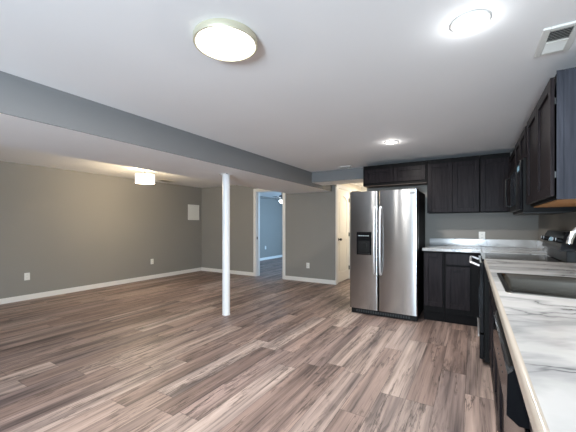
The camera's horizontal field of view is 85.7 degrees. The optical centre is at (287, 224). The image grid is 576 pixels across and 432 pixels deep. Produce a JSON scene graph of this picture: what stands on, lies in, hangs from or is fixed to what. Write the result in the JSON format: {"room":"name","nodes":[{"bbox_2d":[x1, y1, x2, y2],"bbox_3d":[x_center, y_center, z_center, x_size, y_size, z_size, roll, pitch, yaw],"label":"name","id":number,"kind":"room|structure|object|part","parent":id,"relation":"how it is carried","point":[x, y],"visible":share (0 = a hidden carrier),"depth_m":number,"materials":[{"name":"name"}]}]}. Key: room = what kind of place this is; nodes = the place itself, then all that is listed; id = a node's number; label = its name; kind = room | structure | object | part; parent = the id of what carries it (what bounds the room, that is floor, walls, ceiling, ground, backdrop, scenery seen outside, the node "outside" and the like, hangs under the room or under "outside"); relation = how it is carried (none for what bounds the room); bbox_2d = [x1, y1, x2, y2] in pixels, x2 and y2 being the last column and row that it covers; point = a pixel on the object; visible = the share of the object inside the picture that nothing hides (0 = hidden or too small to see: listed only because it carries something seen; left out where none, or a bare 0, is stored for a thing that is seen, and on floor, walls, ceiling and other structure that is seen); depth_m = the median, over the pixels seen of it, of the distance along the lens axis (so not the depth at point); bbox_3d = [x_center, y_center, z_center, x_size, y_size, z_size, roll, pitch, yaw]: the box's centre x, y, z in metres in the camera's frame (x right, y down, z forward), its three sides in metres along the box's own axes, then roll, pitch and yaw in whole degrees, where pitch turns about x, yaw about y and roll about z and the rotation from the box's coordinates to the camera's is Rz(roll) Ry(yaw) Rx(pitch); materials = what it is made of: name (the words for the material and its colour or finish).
{"room":"basement kitchen","nodes":[
{"label":"basement kitchen","id":0,"kind":"room"},
{"bbox_2d":[0,161,281,298],"bbox_3d":[-3.439,0.040,6.709,0.120,2.400,14.640,0,0,31],"label":"wall","id":1,"kind":"structure","parent":0,"point":[63,228],"depth_m":5.98,"materials":[{"name":"beige paint"}]},
{"bbox_2d":[24,273,29,279],"bbox_3d":[-4.309,0.854,5.124,0.008,0.120,0.076,0,0,31],"label":"wall outlet","id":2,"kind":"object","parent":1,"relation":"attached to","point":[26,275],"visible":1,"depth_m":5.12,"materials":[{"name":"white plastic"}]},
{"bbox_2d":[0,267,201,303],"bbox_3d":[-4.705,1.198,4.454,0.014,0.085,9.230,0,0,31],"label":"baseboard","id":3,"kind":"structure","parent":1,"relation":"attached to","point":[99,285],"depth_m":5.92,"materials":[{"name":"white wood"}]},
{"bbox_2d":[188,204,198,219],"bbox_3d":[-2.487,-0.327,8.178,0.010,0.400,0.380,0,0,31],"label":"access panel","id":4,"kind":"object","parent":1,"relation":"attached to","point":[193,210],"visible":1,"depth_m":8.17,"materials":[{"name":"white plastic"}]},
{"bbox_3d":[-2.488,-0.327,8.179,0.006,0.336,0.316,0,0,31],"label":"door panel","id":5,"kind":"part","parent":4,"relation":"part of","materials":[{"name":"white plastic"}]},
{"bbox_2d":[260,255,281,260],"bbox_3d":[-0.987,1.198,10.689,0.014,0.085,5.050,0,0,31],"label":"baseboard","id":6,"kind":"structure","parent":1,"relation":"attached to","point":[277,256],"depth_m":11.29,"materials":[{"name":"white wood"}]},
{"bbox_2d":[0,113,327,193],"bbox_3d":[-1.895,-0.930,2.778,1.018,0.460,9.230,0,0,31],"label":"ceiling","id":7,"kind":"structure","parent":0,"point":[16,132],"depth_m":3.04,"materials":[{"name":"white paint"}]},
{"bbox_2d":[0,71,331,190],"bbox_3d":[-1.453,-0.830,2.514,0.012,0.260,9.230,0,0,31],"label":"ceiling beam","id":8,"kind":"structure","parent":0,"point":[20,97],"depth_m":2.59,"materials":[{"name":"grey paint"}]},
{"bbox_2d":[0,257,498,431],"bbox_3d":[-0.360,1.290,4.872,7.290,0.100,14.640,0,0,31],"label":"floor","id":9,"kind":"structure","parent":0,"point":[161,354],"depth_m":2.79,"materials":[{"name":"brown wood"}]},
{"bbox_2d":[220,173,231,315],"bbox_3d":[-0.856,0.270,4.284,0.137,1.940,0.115,0,0,31],"label":"support column","id":10,"kind":"structure","parent":9,"relation":"on","point":[225,177],"depth_m":4.24,"materials":[{"name":"white metal"}]},
{"bbox_2d":[350,188,424,321],"bbox_3d":[1.430,0.384,4.440,0.897,1.712,0.829,0,0,31],"label":"refrigerator","id":11,"kind":"object","parent":9,"relation":"on","point":[387,227],"visible":0.99,"depth_m":4.12,"materials":[{"name":"silver metal"}]},
{"bbox_3d":[1.056,0.350,4.300,0.398,1.616,0.068,0,0,31],"label":"door","id":12,"kind":"part","parent":11,"relation":"part of","materials":[{"name":"silver metal"}]},
{"bbox_3d":[1.159,0.213,4.163,0.025,0.928,0.077,0,0,31],"label":"handle","id":13,"kind":"part","parent":11,"relation":"part of","materials":[{"name":"silver metal"}]},
{"bbox_3d":[1.226,0.213,4.124,0.025,0.928,0.077,0,0,31],"label":"handle","id":14,"kind":"part","parent":11,"relation":"part of","materials":[{"name":"silver metal"}]},
{"bbox_3d":[1.444,0.350,4.068,0.491,1.616,0.068,0,0,31],"label":"door","id":15,"kind":"part","parent":11,"relation":"part of","materials":[{"name":"silver metal"}]},
{"bbox_2d":[424,251,444,321],"bbox_3d":[2.036,0.789,4.257,0.240,0.902,0.697,0,0,31],"label":"base cabinet","id":16,"kind":"object","parent":9,"relation":"on","point":[433,260],"visible":0.9,"depth_m":3.97,"materials":[{"name":"brown wood"}]},
{"bbox_2d":[444,252,480,326],"bbox_3d":[2.316,0.789,4.090,0.408,0.902,0.697,0,0,31],"label":"base cabinet","id":17,"kind":"object","parent":9,"relation":"on","point":[460,276],"visible":0.91,"depth_m":3.81,"materials":[{"name":"brown wood"}]},
{"bbox_3d":[2.095,0.426,3.827,0.262,0.143,0.019,0,0,31],"label":"drawer","id":18,"kind":"part","parent":17,"relation":"part of","materials":[{"name":"brown wood"}]},
{"bbox_3d":[2.095,0.782,3.827,0.262,0.525,0.019,0,0,31],"label":"door","id":19,"kind":"part","parent":17,"relation":"part of","materials":[{"name":"brown wood"}]},
{"bbox_2d":[422,238,550,256],"bbox_3d":[2.381,0.267,3.842,1.283,0.140,1.058,0,0,31],"label":"countertop","id":20,"kind":"structure","parent":17,"relation":"on","point":[534,247],"depth_m":4.06,"materials":[{"name":"white stone"}]},
{"bbox_2d":[489,282,494,390],"bbox_3d":[1.805,0.789,2.210,0.600,0.902,0.785,0,0,31],"label":"base cabinet","id":21,"kind":"object","parent":9,"relation":"on","point":[491,296],"visible":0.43,"depth_m":2.31,"materials":[{"name":"brown wood"}]},
{"bbox_3d":[1.654,0.812,2.524,0.019,0.605,0.380,0,0,31],"label":"door","id":22,"kind":"part","parent":21,"relation":"part of","materials":[{"name":"brown wood"}]},
{"bbox_3d":[1.456,0.812,2.191,0.019,0.605,0.375,0,0,31],"label":"door","id":23,"kind":"part","parent":21,"relation":"part of","materials":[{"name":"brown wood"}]},
{"bbox_2d":[494,299,503,431],"bbox_3d":[1.391,0.789,1.516,0.600,0.902,0.828,0,0,31],"label":"base cabinet","id":24,"kind":"object","parent":9,"relation":"on","point":[498,395],"visible":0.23,"depth_m":1.68,"materials":[{"name":"brown wood"}]},
{"bbox_3d":[1.247,0.812,1.841,0.019,0.605,0.400,0,0,31],"label":"door","id":25,"kind":"part","parent":24,"relation":"part of","materials":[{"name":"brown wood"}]},
{"bbox_3d":[1.037,0.812,1.489,0.019,0.605,0.400,0,0,31],"label":"door","id":26,"kind":"part","parent":24,"relation":"part of","materials":[{"name":"brown wood"}]},
{"bbox_2d":[493,311,530,431],"bbox_3d":[0.994,0.780,0.901,0.636,0.880,0.621,0,0,31],"label":"dishwasher","id":27,"kind":"object","parent":9,"relation":"on","point":[516,418],"visible":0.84,"depth_m":0.83,"materials":[{"name":"black metal"}]},
{"bbox_3d":[0.765,0.824,1.037,0.028,0.612,0.615,0,0,31],"label":"door","id":28,"kind":"part","parent":27,"relation":"part of","materials":[{"name":"black glass"}]},
{"bbox_2d":[469,229,575,362],"bbox_3d":[2.135,0.627,2.926,0.730,1.165,0.750,0,0,31],"label":"range","id":29,"kind":"object","parent":9,"relation":"on","point":[554,240],"visible":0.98,"depth_m":2.74,"materials":[{"name":"black metal"}]},
{"bbox_3d":[1.858,0.355,3.092,0.084,0.045,0.650,0,0,31],"label":"handle","id":30,"kind":"part","parent":29,"relation":"part of","materials":[{"name":"silver metal"}]},
{"bbox_3d":[1.905,1.081,3.063,0.034,0.218,0.738,0,0,31],"label":"storage drawer","id":31,"kind":"part","parent":29,"relation":"part of","materials":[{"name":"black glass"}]},
{"bbox_3d":[1.905,0.647,3.063,0.034,0.625,0.738,0,0,31],"label":"oven door","id":32,"kind":"part","parent":29,"relation":"part of","materials":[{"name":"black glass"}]},
{"bbox_2d":[480,253,559,261],"bbox_3d":[2.144,0.311,2.921,0.550,0.019,0.750,0,0,31],"label":"cooktop","id":33,"kind":"object","parent":29,"relation":"in","point":[527,257],"depth_m":2.86,"materials":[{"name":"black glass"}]},
{"bbox_3d":[2.405,0.128,2.766,0.103,0.165,0.750,0,0,31],"label":"control panel","id":34,"kind":"part","parent":29,"relation":"part of","materials":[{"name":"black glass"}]},
{"bbox_3d":[0.205,0.789,-0.473,0.600,0.902,1.198,0,0,31],"label":"base cabinet","id":35,"kind":"object","parent":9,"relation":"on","visible":0},
{"bbox_2d":[484,259,575,431],"bbox_3d":[0.927,0.267,0.772,0.635,0.140,4.175,0,0,31],"label":"countertop","id":36,"kind":"structure","parent":35,"relation":"on","point":[540,331],"depth_m":0.79,"materials":[{"name":"white stone"}]},
{"bbox_2d":[497,273,575,298],"bbox_3d":[1.312,0.398,1.517,0.454,0.209,0.644,0,0,31],"label":"sink","id":37,"kind":"object","parent":36,"relation":"in","point":[540,285],"visible":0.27,"depth_m":1.76,"materials":[{"name":"silver metal"}]},
{"bbox_2d":[566,227,575,243],"bbox_3d":[1.448,0.133,1.404,0.282,0.327,0.105,0,0,31],"label":"kitchen faucet","id":38,"kind":"object","parent":36,"relation":"on","point":[571,236],"visible":1,"depth_m":1.48,"materials":[{"name":"silver metal"}]},
{"bbox_2d":[202,185,335,279],"bbox_3d":[-0.651,0.040,7.479,3.880,2.400,0.120,0,0,31],"label":"wall","id":39,"kind":"structure","parent":0,"point":[310,217],"depth_m":7.01,"materials":[{"name":"beige paint"}]},
{"bbox_2d":[202,267,334,284],"bbox_3d":[-0.679,1.198,7.418,3.866,0.085,0.014,0,0,31],"label":"baseboard","id":40,"kind":"structure","parent":39,"relation":"attached to","point":[314,280],"depth_m":6.96,"materials":[{"name":"white wood"}]},
{"bbox_2d":[253,189,285,278],"bbox_3d":[-0.411,0.185,7.339,0.903,2.109,0.156,0,0,31],"label":"trim","id":41,"kind":"structure","parent":39,"relation":"attached to","point":[256,192],"depth_m":7.48,"materials":[{"name":"white wood"}]},
{"bbox_2d":[0,0,575,197],"bbox_3d":[-0.360,-1.060,4.872,7.290,0.200,14.640,0,0,31],"label":"ceiling","id":42,"kind":"structure","parent":0,"point":[325,86],"depth_m":1.95,"materials":[{"name":"white paint"}]},
{"bbox_2d":[135,169,154,183],"bbox_3d":[-2.553,-0.872,5.540,0.325,0.254,0.325,0,0,31],"label":"ceiling lamp","id":43,"kind":"object","parent":42,"relation":"attached to","point":[140,178],"visible":0.92,"depth_m":5.43,"materials":[{"name":"white fabric"}]},
{"bbox_2d":[156,179,175,181],"bbox_3d":[-2.767,-0.994,7.035,0.240,0.012,0.350,0,0,31],"label":"ceiling vent","id":44,"kind":"object","parent":42,"relation":"in","point":[162,180],"visible":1,"depth_m":6.97,"materials":[{"name":"white plastic"}]},
{"bbox_2d":[193,18,257,61],"bbox_3d":[-0.321,-0.941,1.600,0.326,0.037,0.326,0,0,31],"label":"ceiling light","id":45,"kind":"object","parent":42,"relation":"in","point":[221,39],"visible":1,"depth_m":1.55,"materials":[{"name":"white glass"}]},
{"bbox_2d":[261,192,281,202],"bbox_3d":[-0.154,-0.809,8.975,1.186,0.379,1.213,0,0,31],"label":"ceiling fan","id":46,"kind":"object","parent":42,"relation":"hanging from","point":[279,198],"visible":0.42,"depth_m":8.95,"materials":[{"name":"grey"}]},
{"bbox_2d":[385,140,397,143],"bbox_3d":[1.198,-0.955,3.594,0.152,0.009,0.152,0,0,31],"label":"recessed light","id":47,"kind":"object","parent":42,"relation":"in","point":[390,141],"visible":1,"depth_m":3.58,"materials":[{"name":"white plastic"}]},
{"bbox_2d":[450,10,490,32],"bbox_3d":[0.861,-0.955,1.466,0.168,0.009,0.168,0,0,31],"label":"recessed light","id":48,"kind":"object","parent":42,"relation":"in","point":[470,21],"visible":1,"depth_m":1.45,"materials":[{"name":"white plastic"}]},
{"bbox_2d":[534,21,575,57],"bbox_3d":[1.391,-0.954,1.604,0.154,0.013,0.290,0,0,31],"label":"ceiling vent","id":49,"kind":"object","parent":42,"relation":"in","point":[558,38],"visible":1,"depth_m":1.59,"materials":[{"name":"white plastic"}]},
{"bbox_2d":[312,167,362,182],"bbox_3d":[0.897,-0.865,5.399,1.070,0.190,0.012,0,0,31],"label":"wall","id":50,"kind":"structure","parent":0,"point":[353,173],"depth_m":5.40,"materials":[{"name":"grey paint"}]},
{"bbox_2d":[315,179,362,184],"bbox_3d":[1.000,-0.865,5.611,1.030,0.190,0.458,0,0,31],"label":"ceiling","id":51,"kind":"structure","parent":0,"point":[354,180],"depth_m":5.65,"materials":[{"name":"white paint"}]},
{"bbox_2d":[339,184,360,191],"bbox_3d":[1.401,0.040,7.248,0.120,2.400,1.615,0,0,31],"label":"wall","id":52,"kind":"structure","parent":0,"point":[353,187],"depth_m":7.34,"materials":[{"name":"beige paint"}]},
{"bbox_2d":[335,184,350,283],"bbox_3d":[1.175,0.193,6.844,0.126,2.094,0.899,0,0,31],"label":"trim","id":53,"kind":"structure","parent":52,"relation":"attached to","point":[338,186],"depth_m":6.49,"materials":[{"name":"white wood"}]},
{"bbox_2d":[338,189,349,282],"bbox_3d":[1.245,0.229,6.835,0.119,1.998,0.706,0,0,31],"label":"door","id":54,"kind":"structure","parent":52,"relation":"in","point":[343,195],"depth_m":6.86,"materials":[{"name":"white paint"}]},
{"bbox_2d":[367,152,538,246],"bbox_3d":[2.283,0.040,4.588,2.220,2.400,0.120,0,0,31],"label":"wall","id":55,"kind":"structure","parent":0,"point":[504,225],"depth_m":4.32,"materials":[{"name":"beige paint"}]},
{"bbox_2d":[363,160,426,188],"bbox_3d":[1.634,-0.749,4.713,0.910,0.313,0.327,0,0,31],"label":"upper cabinet","id":56,"kind":"object","parent":55,"relation":"attached to","point":[407,173],"visible":0.98,"depth_m":4.57,"materials":[{"name":"brown wood"}]},
{"bbox_3d":[1.370,-0.740,4.691,0.427,0.210,0.019,0,0,31],"label":"door","id":57,"kind":"part","parent":56,"relation":"part of","materials":[{"name":"brown wood"}]},
{"bbox_3d":[1.744,-0.740,4.468,0.432,0.210,0.019,0,0,31],"label":"door","id":58,"kind":"part","parent":56,"relation":"part of","materials":[{"name":"brown wood"}]},
{"bbox_2d":[427,155,479,213],"bbox_3d":[2.297,-0.535,4.317,0.626,0.740,0.327,0,0,31],"label":"upper cabinet","id":59,"kind":"object","parent":55,"relation":"attached to","point":[453,184],"visible":1,"depth_m":4.17,"materials":[{"name":"brown wood"}]},
{"bbox_3d":[2.085,-0.508,4.264,0.303,0.673,0.019,0,0,31],"label":"door","id":60,"kind":"part","parent":59,"relation":"part of","materials":[{"name":"brown wood"}]},
{"bbox_3d":[2.351,-0.508,4.106,0.304,0.673,0.019,0,0,31],"label":"door","id":61,"kind":"part","parent":59,"relation":"part of","materials":[{"name":"brown wood"}]},
{"bbox_2d":[479,232,484,238],"bbox_3d":[2.677,0.155,4.279,0.076,0.120,0.008,0,0,31],"label":"wall outlet","id":62,"kind":"object","parent":55,"relation":"attached to","point":[481,234],"visible":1,"depth_m":4.28,"materials":[{"name":"white plastic"}]},
{"bbox_2d":[430,238,546,250],"bbox_3d":[2.388,0.247,3.841,1.270,0.100,1.053,0,0,31],"label":"backsplash","id":63,"kind":"structure","parent":55,"relation":"attached to","point":[433,241],"depth_m":4.22,"materials":[{"name":"white stone"}]},
{"bbox_2d":[480,152,509,212],"bbox_3d":[2.707,-0.535,4.073,0.320,0.740,0.327,0,0,31],"label":"upper cabinet","id":64,"kind":"object","parent":55,"relation":"attached to","point":[494,168],"visible":0.94,"depth_m":3.94,"materials":[{"name":"brown wood"}]},
{"bbox_2d":[539,212,575,240],"bbox_3d":[1.144,0.040,0.395,0.120,2.400,8.490,0,0,31],"label":"wall","id":65,"kind":"structure","parent":0,"point":[564,221],"depth_m":3.11,"materials":[{"name":"beige paint"}]},
{"bbox_2d":[509,149,514,210],"bbox_3d":[2.695,-0.507,3.445,0.337,0.685,0.751,0,0,31],"label":"upper cabinet","id":66,"kind":"object","parent":65,"relation":"attached to","point":[512,157],"visible":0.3,"depth_m":3.69,"materials":[{"name":"brown wood"}]},
{"bbox_2d":[515,125,526,165],"bbox_3d":[2.301,-0.705,2.796,0.347,0.290,0.760,0,0,31],"label":"upper cabinet","id":67,"kind":"object","parent":65,"relation":"attached to","point":[521,145],"visible":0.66,"depth_m":2.79,"materials":[{"name":"brown wood"}]},
{"bbox_3d":[2.257,-0.690,3.042,0.019,0.250,0.372,0,0,31],"label":"door","id":68,"kind":"part","parent":67,"relation":"part of","materials":[{"name":"brown wood"}]},
{"bbox_3d":[2.064,-0.690,2.717,0.019,0.250,0.372,0,0,31],"label":"door","id":69,"kind":"part","parent":67,"relation":"part of","materials":[{"name":"brown wood"}]},
{"bbox_2d":[505,157,575,214],"bbox_3d":[2.262,-0.328,2.819,0.435,0.459,0.760,0,0,31],"label":"microwave","id":70,"kind":"object","parent":67,"relation":"attached to","point":[518,205],"visible":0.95,"depth_m":2.58,"materials":[{"name":"black metal"}]},
{"bbox_3d":[2.262,-0.330,3.192,0.054,0.316,0.018,0,0,31],"label":"handle","id":71,"kind":"part","parent":70,"relation":"part of","materials":[{"name":"black plastic"}]},
{"bbox_3d":[2.183,-0.333,2.992,0.024,0.415,0.535,0,0,31],"label":"door","id":72,"kind":"part","parent":70,"relation":"part of","materials":[{"name":"black glass"}]},
{"bbox_3d":[1.991,-0.333,2.667,0.020,0.415,0.210,0,0,31],"label":"control panel","id":73,"kind":"part","parent":70,"relation":"part of","materials":[{"name":"black glass"}]},
{"bbox_2d":[527,67,575,207],"bbox_3d":[1.853,-0.495,2.046,0.350,0.710,0.968,0,0,31],"label":"upper cabinet","id":74,"kind":"object","parent":65,"relation":"attached to","point":[551,126],"visible":1,"depth_m":1.72,"materials":[{"name":"black wood"}]},
{"bbox_3d":[1.801,-0.487,2.283,0.019,0.655,0.433,0,0,31],"label":"door","id":75,"kind":"part","parent":74,"relation":"part of","materials":[{"name":"brown wood"}]},
{"bbox_3d":[1.575,-0.487,1.904,0.019,0.655,0.440,0,0,31],"label":"door","id":76,"kind":"part","parent":74,"relation":"part of","materials":[{"name":"brown wood"}]},
{"bbox_3d":[1.621,-0.495,1.631,0.322,0.710,0.010,0,0,31],"label":"panel","id":77,"kind":"part","parent":74,"relation":"part of","materials":[{"name":"grey wood"}]}
]}

